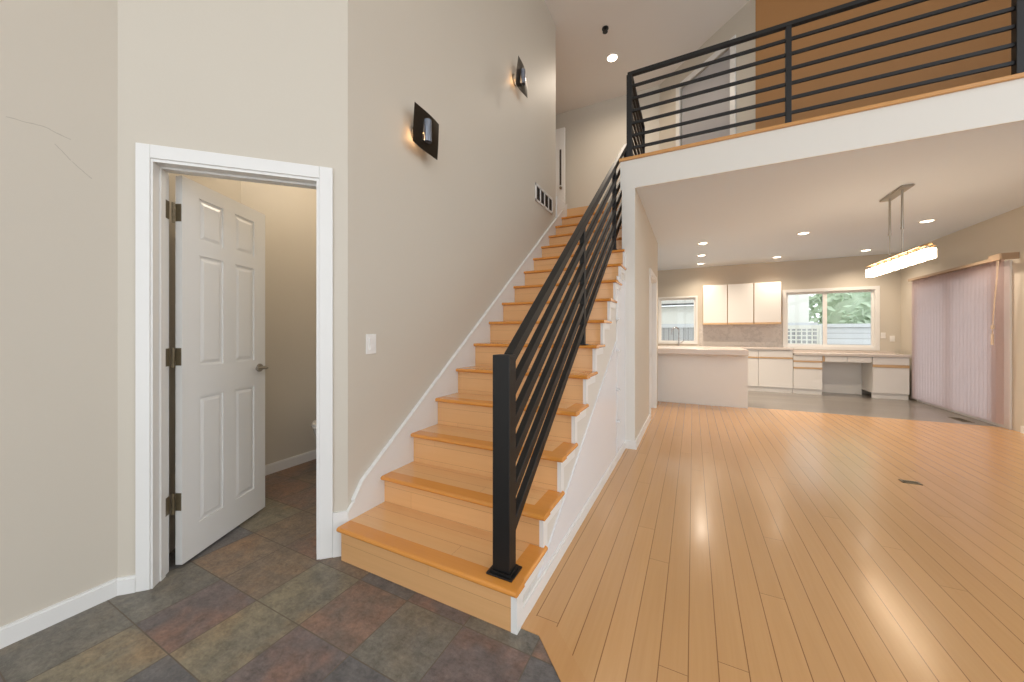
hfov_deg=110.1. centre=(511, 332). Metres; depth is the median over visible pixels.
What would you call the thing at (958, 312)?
vertical blind
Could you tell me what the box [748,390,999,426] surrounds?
floor
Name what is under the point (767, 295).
upper cabinet
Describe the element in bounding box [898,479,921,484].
floor vent
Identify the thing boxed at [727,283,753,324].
upper cabinet
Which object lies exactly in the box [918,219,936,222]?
recessed light
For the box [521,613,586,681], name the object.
trim
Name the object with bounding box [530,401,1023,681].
floor
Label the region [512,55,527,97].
wall sconce
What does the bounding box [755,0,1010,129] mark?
wall
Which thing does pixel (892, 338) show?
outlet
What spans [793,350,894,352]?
backsplash
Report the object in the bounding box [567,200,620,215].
floor
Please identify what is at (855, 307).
tree
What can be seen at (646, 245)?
wall
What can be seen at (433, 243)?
wall
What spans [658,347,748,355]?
countertop
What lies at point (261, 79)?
wall
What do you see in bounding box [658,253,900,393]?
wall
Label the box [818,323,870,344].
fence
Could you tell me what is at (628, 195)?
wall
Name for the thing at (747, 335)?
backsplash
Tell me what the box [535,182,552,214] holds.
air vent
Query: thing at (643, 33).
ceiling
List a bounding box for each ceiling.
[544,0,749,114]
[636,121,1023,270]
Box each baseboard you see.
[0,574,134,648]
[265,450,315,475]
[625,414,650,449]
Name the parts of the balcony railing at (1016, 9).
post, post, rail, post, post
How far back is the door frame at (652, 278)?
5.77 m
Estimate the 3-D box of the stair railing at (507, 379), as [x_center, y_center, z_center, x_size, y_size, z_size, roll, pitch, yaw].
[0.696,-0.670,2.979,0.122,3.385,3.335,0,0,27]
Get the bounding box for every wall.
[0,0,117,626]
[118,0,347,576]
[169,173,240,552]
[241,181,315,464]
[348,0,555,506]
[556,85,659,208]
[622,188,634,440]
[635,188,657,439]
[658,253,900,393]
[660,0,754,149]
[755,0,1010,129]
[901,206,1023,431]
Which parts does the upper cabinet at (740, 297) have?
pull rail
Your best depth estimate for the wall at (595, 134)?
6.62 m
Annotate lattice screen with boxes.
[788,325,821,343]
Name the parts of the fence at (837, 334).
rail, board panel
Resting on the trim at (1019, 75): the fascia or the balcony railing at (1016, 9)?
the balcony railing at (1016, 9)
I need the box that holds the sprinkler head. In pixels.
[602,26,608,33]
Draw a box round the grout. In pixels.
[0,461,552,681]
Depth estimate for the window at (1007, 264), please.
4.52 m
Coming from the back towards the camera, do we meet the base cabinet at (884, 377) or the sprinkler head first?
the base cabinet at (884, 377)
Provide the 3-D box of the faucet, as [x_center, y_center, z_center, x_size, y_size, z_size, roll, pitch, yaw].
[3.917,0.078,8.480,0.287,0.454,0.086,0,0,14]
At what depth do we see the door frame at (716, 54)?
4.81 m
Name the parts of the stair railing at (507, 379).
plate, newel post, handrail, post, post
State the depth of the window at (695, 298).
8.63 m
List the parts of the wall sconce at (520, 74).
plate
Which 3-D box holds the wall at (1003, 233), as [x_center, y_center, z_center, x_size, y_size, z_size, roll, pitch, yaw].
[6.245,-1.515,4.350,0.100,5.450,5.800,0,0,27]
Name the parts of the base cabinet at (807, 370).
pull rail, pull rail, drawer, drawer, door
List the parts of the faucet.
spout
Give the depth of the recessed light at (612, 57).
5.50 m
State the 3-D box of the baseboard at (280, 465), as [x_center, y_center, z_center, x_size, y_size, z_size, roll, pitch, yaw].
[-1.891,1.167,3.449,0.013,0.085,1.250,0,0,27]
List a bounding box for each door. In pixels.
[166,175,268,564]
[556,127,564,202]
[682,49,729,144]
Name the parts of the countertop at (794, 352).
drawer, desk drawer unit, drawer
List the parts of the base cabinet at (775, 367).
pull rail, drawer, door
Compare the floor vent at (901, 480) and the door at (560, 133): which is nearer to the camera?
the floor vent at (901, 480)
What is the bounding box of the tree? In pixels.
[809,292,870,323]
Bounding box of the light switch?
[366,334,375,353]
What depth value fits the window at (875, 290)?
7.36 m
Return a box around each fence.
[662,322,817,343]
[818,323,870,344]
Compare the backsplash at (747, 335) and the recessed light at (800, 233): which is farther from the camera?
the backsplash at (747, 335)
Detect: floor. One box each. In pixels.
[0,459,560,681]
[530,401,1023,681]
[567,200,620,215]
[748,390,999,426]
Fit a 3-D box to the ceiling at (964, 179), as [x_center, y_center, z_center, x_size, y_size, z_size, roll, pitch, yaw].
[3.434,-1.688,5.839,6.460,0.305,5.680,0,0,27]
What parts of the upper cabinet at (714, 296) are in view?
pull rail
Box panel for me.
[822,362,861,393]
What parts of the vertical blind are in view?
pull cord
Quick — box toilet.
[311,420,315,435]
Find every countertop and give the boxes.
[658,345,793,349]
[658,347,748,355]
[793,351,910,362]
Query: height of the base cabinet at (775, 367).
0.860 m
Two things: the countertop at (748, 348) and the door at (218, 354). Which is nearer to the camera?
the door at (218, 354)
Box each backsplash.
[699,324,781,346]
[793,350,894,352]
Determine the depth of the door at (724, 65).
5.20 m
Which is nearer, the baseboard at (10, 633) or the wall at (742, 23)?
the baseboard at (10, 633)
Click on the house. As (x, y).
(798, 305)
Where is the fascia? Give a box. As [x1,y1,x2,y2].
[620,78,1023,190]
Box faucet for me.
[671,327,683,345]
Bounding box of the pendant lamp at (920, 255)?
[865,184,936,276]
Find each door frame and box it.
[135,143,332,591]
[649,268,656,413]
[676,35,735,145]
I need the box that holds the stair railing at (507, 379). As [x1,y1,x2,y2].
[486,144,625,582]
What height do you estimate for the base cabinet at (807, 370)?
0.765 m
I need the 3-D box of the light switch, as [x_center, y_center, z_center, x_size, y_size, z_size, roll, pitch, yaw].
[-0.825,0.065,2.101,0.011,0.116,0.072,0,0,27]
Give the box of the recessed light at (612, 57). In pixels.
[606,53,618,62]
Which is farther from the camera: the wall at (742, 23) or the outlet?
the outlet
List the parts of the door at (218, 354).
handle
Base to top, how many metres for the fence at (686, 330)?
1.800 m
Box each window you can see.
[658,296,697,343]
[782,286,879,350]
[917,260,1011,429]
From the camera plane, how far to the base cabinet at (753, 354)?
7.47 m
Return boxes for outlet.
[890,336,894,341]
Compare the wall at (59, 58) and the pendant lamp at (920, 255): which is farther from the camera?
the pendant lamp at (920, 255)
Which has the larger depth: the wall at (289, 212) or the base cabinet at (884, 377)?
the base cabinet at (884, 377)
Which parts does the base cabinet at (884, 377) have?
drawer, door, pull rail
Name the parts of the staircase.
post, panel, stepped trim, stair baseboard, panel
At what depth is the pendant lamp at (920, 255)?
3.79 m
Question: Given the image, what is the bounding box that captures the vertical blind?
[908,252,1018,424]
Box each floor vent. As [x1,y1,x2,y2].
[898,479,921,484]
[949,417,974,422]
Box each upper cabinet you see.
[703,284,726,324]
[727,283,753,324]
[754,282,780,323]
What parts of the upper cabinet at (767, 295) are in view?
pull rail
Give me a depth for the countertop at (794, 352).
6.82 m
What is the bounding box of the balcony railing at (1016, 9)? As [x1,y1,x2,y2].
[626,0,1023,156]
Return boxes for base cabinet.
[658,354,747,407]
[746,349,757,390]
[758,350,792,392]
[793,355,821,394]
[862,357,909,399]
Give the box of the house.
[662,294,808,323]
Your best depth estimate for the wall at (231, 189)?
1.99 m
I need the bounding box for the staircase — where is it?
[333,196,626,634]
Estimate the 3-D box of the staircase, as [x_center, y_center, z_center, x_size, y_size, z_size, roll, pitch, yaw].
[0.401,-0.351,3.393,1.136,3.123,3.899,0,0,27]
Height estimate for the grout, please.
0.119 m
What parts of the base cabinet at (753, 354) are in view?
door, drawer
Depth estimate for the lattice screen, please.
9.66 m
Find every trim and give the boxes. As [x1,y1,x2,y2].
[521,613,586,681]
[619,72,1023,162]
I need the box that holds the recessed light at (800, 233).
[797,232,810,234]
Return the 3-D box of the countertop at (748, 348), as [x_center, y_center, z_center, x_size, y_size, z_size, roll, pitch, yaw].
[3.771,0.325,8.401,4.450,0.040,0.598,0,0,27]
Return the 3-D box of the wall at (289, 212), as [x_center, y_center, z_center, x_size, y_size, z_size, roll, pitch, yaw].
[-1.928,-0.240,3.501,0.100,2.900,1.390,0,0,27]
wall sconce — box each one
[411,102,438,159]
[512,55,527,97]
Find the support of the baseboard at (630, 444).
attached to the wall at (646, 245)
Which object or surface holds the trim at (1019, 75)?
on the fascia
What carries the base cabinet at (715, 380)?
on the floor at (732, 544)
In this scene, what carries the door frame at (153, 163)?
attached to the wall at (261, 79)
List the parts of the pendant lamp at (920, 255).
rod, rod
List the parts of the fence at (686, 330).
rail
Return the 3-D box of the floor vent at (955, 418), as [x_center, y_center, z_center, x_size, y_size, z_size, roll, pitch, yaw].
[6.252,1.208,4.985,0.120,0.004,0.300,0,0,27]
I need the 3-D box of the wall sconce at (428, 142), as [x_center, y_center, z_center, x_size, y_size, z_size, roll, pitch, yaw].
[-0.599,-1.353,2.422,0.126,0.286,0.265,0,0,27]
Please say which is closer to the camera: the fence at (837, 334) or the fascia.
the fascia
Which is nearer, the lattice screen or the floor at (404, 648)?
the floor at (404, 648)
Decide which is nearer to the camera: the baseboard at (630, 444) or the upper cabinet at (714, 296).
the baseboard at (630, 444)
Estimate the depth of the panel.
7.19 m

